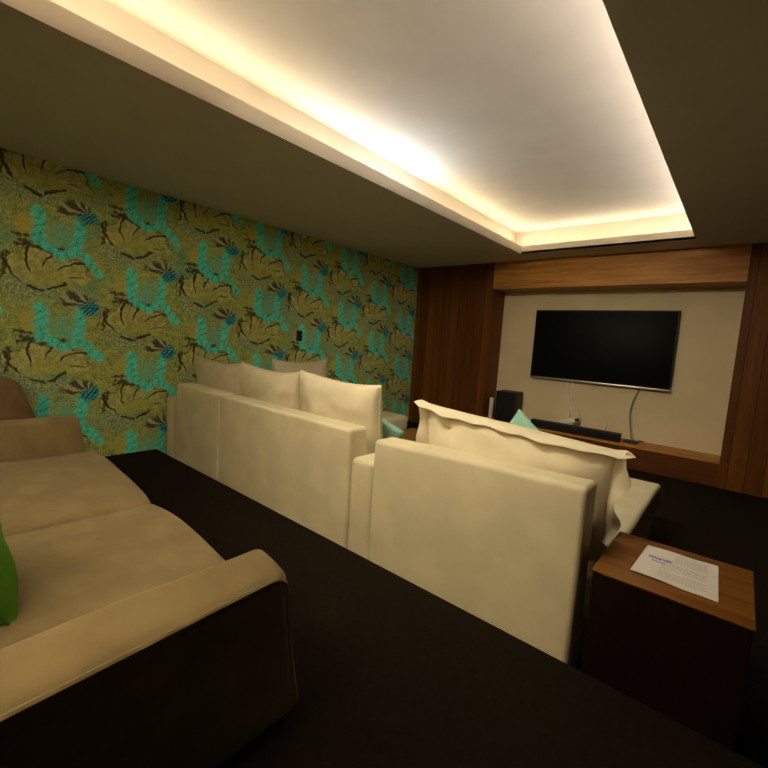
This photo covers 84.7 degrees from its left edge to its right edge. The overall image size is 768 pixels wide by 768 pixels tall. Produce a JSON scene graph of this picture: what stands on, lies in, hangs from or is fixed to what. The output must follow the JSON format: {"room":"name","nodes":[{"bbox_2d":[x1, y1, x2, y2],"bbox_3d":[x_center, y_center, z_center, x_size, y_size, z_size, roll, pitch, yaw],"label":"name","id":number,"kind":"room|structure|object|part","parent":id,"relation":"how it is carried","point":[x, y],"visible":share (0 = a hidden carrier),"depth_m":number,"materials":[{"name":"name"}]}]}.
{"room":"home theater room","nodes":[
{"label":"home theater room","id":0,"kind":"room"},
{"bbox_2d":[0,148,418,456],"bbox_3d":[-2.210,-0.700,4.522,0.120,3.300,9.450,9,8,40],"label":"wall","id":1,"kind":"structure","parent":0,"point":[112,291],"depth_m":4.28,"materials":[{"name":"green paper"}]},
{"bbox_2d":[296,331,301,340],"bbox_3d":[-1.142,-0.649,5.684,0.018,0.140,0.090,9,8,40],"label":"wall switch","id":2,"kind":"object","parent":1,"relation":"attached to","point":[299,333],"visible":1,"depth_m":5.67,"materials":[{"name":"black plastic"}]},
{"bbox_2d":[0,0,767,267],"bbox_3d":[0.216,-1.741,2.393,6.050,0.380,9.250,9,8,40],"label":"ceiling","id":3,"kind":"structure","parent":0,"point":[415,133],"depth_m":2.76,"materials":[{"name":"paint"}]},
{"bbox_2d":[407,421,767,767],"bbox_3d":[1.452,1.161,4.375,6.050,0.100,4.860,9,8,40],"label":"floor","id":4,"kind":"structure","parent":0,"point":[729,527],"depth_m":3.48,"materials":[{"name":"brown carpet"}]},
{"bbox_2d":[167,383,407,480],"bbox_3d":[-0.961,0.413,5.092,1.077,0.900,2.792,9,8,40],"label":"sofa","id":5,"kind":"object","parent":4,"relation":"on","point":[193,414],"visible":0.31,"depth_m":3.98,"materials":[{"name":"beige fabric"}]},
{"bbox_3d":[-1.517,0.447,5.165,0.148,0.742,2.171,9,8,40],"label":"armrest","id":6,"kind":"part","parent":5,"relation":"part of","materials":[{"name":"beige fabric"}]},
{"bbox_3d":[-1.700,0.474,4.046,0.823,0.895,0.239,9,8,40],"label":"backrest","id":7,"kind":"part","parent":5,"relation":"part of","materials":[{"name":"beige fabric"}]},
{"bbox_2d":[196,355,242,395],"bbox_3d":[-1.649,0.103,4.317,0.886,0.746,0.306,9,8,40],"label":"cushion","id":8,"kind":"object","parent":5,"relation":"on","point":[210,373],"visible":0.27,"depth_m":4.11,"materials":[{"name":"beige fabric"}]},
{"bbox_2d":[272,359,326,377],"bbox_3d":[-1.020,0.041,5.234,0.250,0.700,0.845,9,8,40],"label":"cushion","id":9,"kind":"object","parent":5,"relation":"on","point":[318,368],"visible":0.34,"depth_m":5.13,"materials":[{"name":"beige fabric"}]},
{"bbox_2d":[382,411,407,429],"bbox_3d":[-0.836,0.533,5.149,0.933,0.230,2.552,9,8,40],"label":"seat cushion","id":10,"kind":"object","parent":5,"relation":"on","point":[398,420],"depth_m":5.69,"materials":[{"name":"beige fabric"}]},
{"bbox_2d":[218,395,374,559],"bbox_3d":[-0.385,0.616,3.558,1.808,0.891,1.195,9,8,40],"label":"sofa","id":11,"kind":"object","parent":4,"relation":"on","point":[315,471],"visible":0.56,"depth_m":2.94,"materials":[{"name":"beige fabric"}]},
{"bbox_2d":[239,361,300,410],"bbox_3d":[-0.993,0.203,3.763,0.900,0.755,0.308,9,8,40],"label":"cushion","id":12,"kind":"object","parent":11,"relation":"on","point":[282,389],"visible":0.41,"depth_m":3.54,"materials":[{"name":"beige fabric"}]},
{"bbox_2d":[299,369,382,454],"bbox_3d":[-0.342,0.306,3.210,0.897,0.763,0.313,9,8,40],"label":"cushion","id":13,"kind":"object","parent":11,"relation":"on","point":[362,405],"visible":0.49,"depth_m":2.97,"materials":[{"name":"beige fabric"}]},
{"bbox_3d":[0.215,0.792,3.043,0.196,0.721,1.166,9,8,40],"label":"armrest","id":14,"kind":"part","parent":11,"relation":"part of","materials":[{"name":"beige fabric"}]},
{"bbox_2d":[382,418,403,438],"bbox_3d":[-0.057,0.443,3.392,0.591,0.567,0.245,7,7,31],"label":"throw pillow","id":15,"kind":"object","parent":11,"relation":"on","point":[389,430],"visible":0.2,"depth_m":3.19,"materials":[{"name":"teal fabric"}]},
{"bbox_2d":[402,428,417,441],"bbox_3d":[0.477,0.840,4.818,1.270,0.320,1.170,9,8,40],"label":"coffee table","id":16,"kind":"object","parent":4,"relation":"on","point":[409,434],"visible":0.12,"depth_m":5.23,"materials":[{"name":"brown wood"}]},
{"bbox_2d":[105,449,764,767],"bbox_3d":[-1.547,1.257,0.855,6.050,0.270,4.390,9,8,40],"label":"platform","id":17,"kind":"object","parent":4,"relation":"on","point":[390,672],"visible":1,"depth_m":1.63,"materials":[{"name":"brown carpet"}]},
{"bbox_2d":[0,376,35,420],"bbox_3d":[-3.072,0.388,2.986,0.720,0.815,1.017,9,8,40],"label":"armchair","id":18,"kind":"object","parent":17,"relation":"on","point":[14,404],"visible":0.16,"depth_m":3.28,"materials":[{"name":"brown fabric"}]},
{"bbox_2d":[0,415,297,767],"bbox_3d":[-1.690,0.582,1.763,2.845,0.858,1.527,9,8,40],"label":"loveseat","id":19,"kind":"object","parent":17,"relation":"on","point":[131,642],"visible":0.99,"depth_m":1.19,"materials":[{"name":"brown fabric"}]},
{"bbox_2d":[0,522,17,625],"bbox_3d":[-1.318,0.492,1.321,0.494,0.470,0.224,9,8,40],"label":"throw pillow","id":20,"kind":"object","parent":19,"relation":"on","point":[8,573],"visible":0.95,"depth_m":1.27,"materials":[{"name":"green fabric"}]},
{"bbox_3d":[-2.494,0.523,2.851,0.213,0.592,0.918,9,8,40],"label":"armrest","id":21,"kind":"part","parent":19,"relation":"part of","materials":[{"name":"brown fabric"}]},
{"bbox_2d":[0,451,150,536],"bbox_3d":[-1.978,0.604,2.360,1.224,0.149,0.972,9,8,40],"label":"seat cushion","id":22,"kind":"object","parent":19,"relation":"on","point":[39,489],"depth_m":2.29,"materials":[{"name":"brown fabric"}]},
{"bbox_2d":[0,504,224,648],"bbox_3d":[-1.090,0.750,1.540,1.215,0.147,0.969,9,8,40],"label":"seat cushion","id":23,"kind":"object","parent":19,"relation":"on","point":[67,570],"depth_m":1.62,"materials":[{"name":"brown fabric"}]},
{"bbox_3d":[-0.572,0.834,1.069,0.198,0.594,0.920,9,8,40],"label":"armrest","id":24,"kind":"part","parent":19,"relation":"part of","materials":[{"name":"brown fabric"}]},
{"bbox_2d":[369,437,660,666],"bbox_3d":[1.084,0.766,2.966,1.214,0.900,2.193,9,8,40],"label":"sofa","id":25,"kind":"object","parent":4,"relation":"on","point":[507,544],"visible":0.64,"depth_m":2.04,"materials":[{"name":"beige fabric"}]},
{"bbox_2d":[510,409,538,430],"bbox_3d":[0.866,0.481,2.588,0.665,0.659,0.174,9,8,40],"label":"throw pillow","id":26,"kind":"object","parent":25,"relation":"on","point":[519,419],"visible":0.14,"depth_m":2.53,"materials":[{"name":"teal fabric"}]},
{"bbox_2d":[414,400,635,561],"bbox_3d":[0.670,0.501,2.332,1.250,0.695,0.339,9,8,40],"label":"cushion","id":27,"kind":"object","parent":25,"relation":"on","point":[438,425],"visible":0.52,"depth_m":2.07,"materials":[{"name":"beige fabric"}]},
{"bbox_2d":[582,478,660,619],"bbox_3d":[1.152,0.882,3.050,1.192,0.230,1.986,9,8,40],"label":"seat cushion","id":28,"kind":"object","parent":25,"relation":"on","point":[636,507],"depth_m":2.87,"materials":[{"name":"beige fabric"}]},
{"bbox_2d":[581,531,755,750],"bbox_3d":[1.178,1.066,1.770,0.504,0.600,0.505,9,8,40],"label":"side table","id":29,"kind":"object","parent":4,"relation":"on","point":[683,655],"visible":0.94,"depth_m":1.57,"materials":[{"name":"brown wood"}]},
{"bbox_2d":[630,545,718,602],"bbox_3d":[1.209,0.764,1.738,0.284,0.007,0.340,9,8,40],"label":"information sheet","id":30,"kind":"object","parent":29,"relation":"on","point":[700,578],"visible":1,"depth_m":1.72,"materials":[{"name":"paper"}]},
{"bbox_2d":[494,287,745,455],"bbox_3d":[3.164,-0.525,6.090,6.050,3.300,0.100,9,8,40],"label":"wall","id":31,"kind":"structure","parent":0,"point":[691,416],"depth_m":5.65,"materials":[{"name":"beige paint"}]},
{"bbox_2d":[408,263,504,422],"bbox_3d":[1.240,-0.616,7.369,1.472,2.770,0.450,9,8,40],"label":"wood wall panel","id":32,"kind":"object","parent":31,"relation":"attached to","point":[459,317],"depth_m":7.08,"materials":[{"name":"brown wood"}]},
{"bbox_2d":[486,416,719,463],"bbox_3d":[2.883,0.734,6.034,3.045,0.022,0.450,9,8,40],"label":"shelf","id":33,"kind":"object","parent":31,"relation":"attached to","point":[695,455],"depth_m":5.41,"materials":[{"name":"brown wood"}]},
{"bbox_2d":[488,397,493,417],"bbox_3d":[1.748,0.391,6.875,0.060,0.340,0.040,9,8,40],"label":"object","id":34,"kind":"object","parent":33,"relation":"on","point":[491,403],"visible":0.98,"depth_m":6.86,"materials":[{"name":"plastic"}]},
{"bbox_2d":[494,390,522,421],"bbox_3d":[1.994,0.351,6.756,0.325,0.475,0.298,9,8,40],"label":"speaker","id":35,"kind":"object","parent":33,"relation":"on","point":[508,402],"visible":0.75,"depth_m":6.64},
{"bbox_2d":[495,391,514,420],"bbox_3d":[1.900,0.354,6.646,0.295,0.440,0.010,9,8,40],"label":"grille","id":36,"kind":"object","parent":35,"relation":"attached to","point":[505,401],"depth_m":6.64,"materials":[{"name":"black fabric"}]},
{"bbox_2d":[560,407,580,424],"bbox_3d":[2.774,0.510,6.255,0.271,0.362,0.134,9,8,40],"label":"router","id":37,"kind":"object","parent":33,"relation":"on","point":[571,421],"visible":0.79,"depth_m":6.22,"materials":[{"name":"white plastic"}]},
{"bbox_2d":[530,418,621,441],"bbox_3d":[2.719,0.654,6.054,1.215,0.112,0.126,9,8,40],"label":"soundbar","id":38,"kind":"object","parent":33,"relation":"on","point":[567,428],"visible":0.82,"depth_m":5.96,"materials":[{"name":"black plastic"}]},
{"bbox_2d":[623,439,643,444],"bbox_3d":[3.366,0.766,5.672,0.233,0.051,0.206,9,8,40],"label":"media box","id":39,"kind":"object","parent":33,"relation":"on","point":[624,440],"visible":1,"depth_m":5.62,"materials":[{"name":"black plastic"}]},
{"bbox_2d":[530,310,680,391],"bbox_3d":[3.070,-0.526,6.048,1.858,1.051,0.081,9,8,40],"label":"television","id":40,"kind":"object","parent":31,"relation":"attached to","point":[636,349],"visible":1,"depth_m":5.93,"materials":[{"name":"black plastic"}]},
{"bbox_2d":[567,381,574,424],"bbox_3d":[2.811,0.257,6.309,0.039,0.784,0.214,0,7,-34],"label":"cable","id":41,"kind":"object","parent":40,"relation":"hanging from","point":[567,381],"visible":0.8,"depth_m":6.35,"materials":[{"name":"white plastic"}]},
{"bbox_2d":[571,382,581,425],"bbox_3d":[2.891,0.283,6.241,0.032,0.811,0.270,-1,8,-37],"label":"cable","id":42,"kind":"object","parent":40,"relation":"hanging from","point":[572,382],"visible":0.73,"depth_m":6.32,"materials":[{"name":"white plastic"}]},
{"bbox_2d":[629,389,638,439],"bbox_3d":[3.403,0.364,5.751,0.101,0.806,0.135,9,8,40],"label":"cable","id":43,"kind":"object","parent":40,"relation":"hanging from","point":[638,389],"visible":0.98,"depth_m":5.79,"materials":[{"name":"black plastic"}]},
{"bbox_2d":[493,243,752,292],"bbox_3d":[3.026,-1.527,5.794,3.045,0.405,0.450,9,8,40],"label":"wooden beam","id":44,"kind":"structure","parent":31,"relation":"attached to","point":[728,265],"depth_m":5.40,"materials":[{"name":"brown wood"}]},
{"bbox_2d":[539,430,718,486],"bbox_3d":[2.877,0.883,6.054,3.045,0.278,0.438,9,8,40],"label":"trim","id":45,"kind":"structure","parent":31,"relation":"attached to","point":[696,471],"depth_m":5.22,"materials":[{"name":"brown wood"}]},
{"bbox_2d":[716,242,767,498],"bbox_3d":[4.686,-0.088,4.448,1.533,2.770,0.450,9,8,40],"label":"wood wall panel","id":46,"kind":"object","parent":31,"relation":"attached to","point":[743,465],"depth_m":4.68,"materials":[{"name":"brown wood"}]}
]}

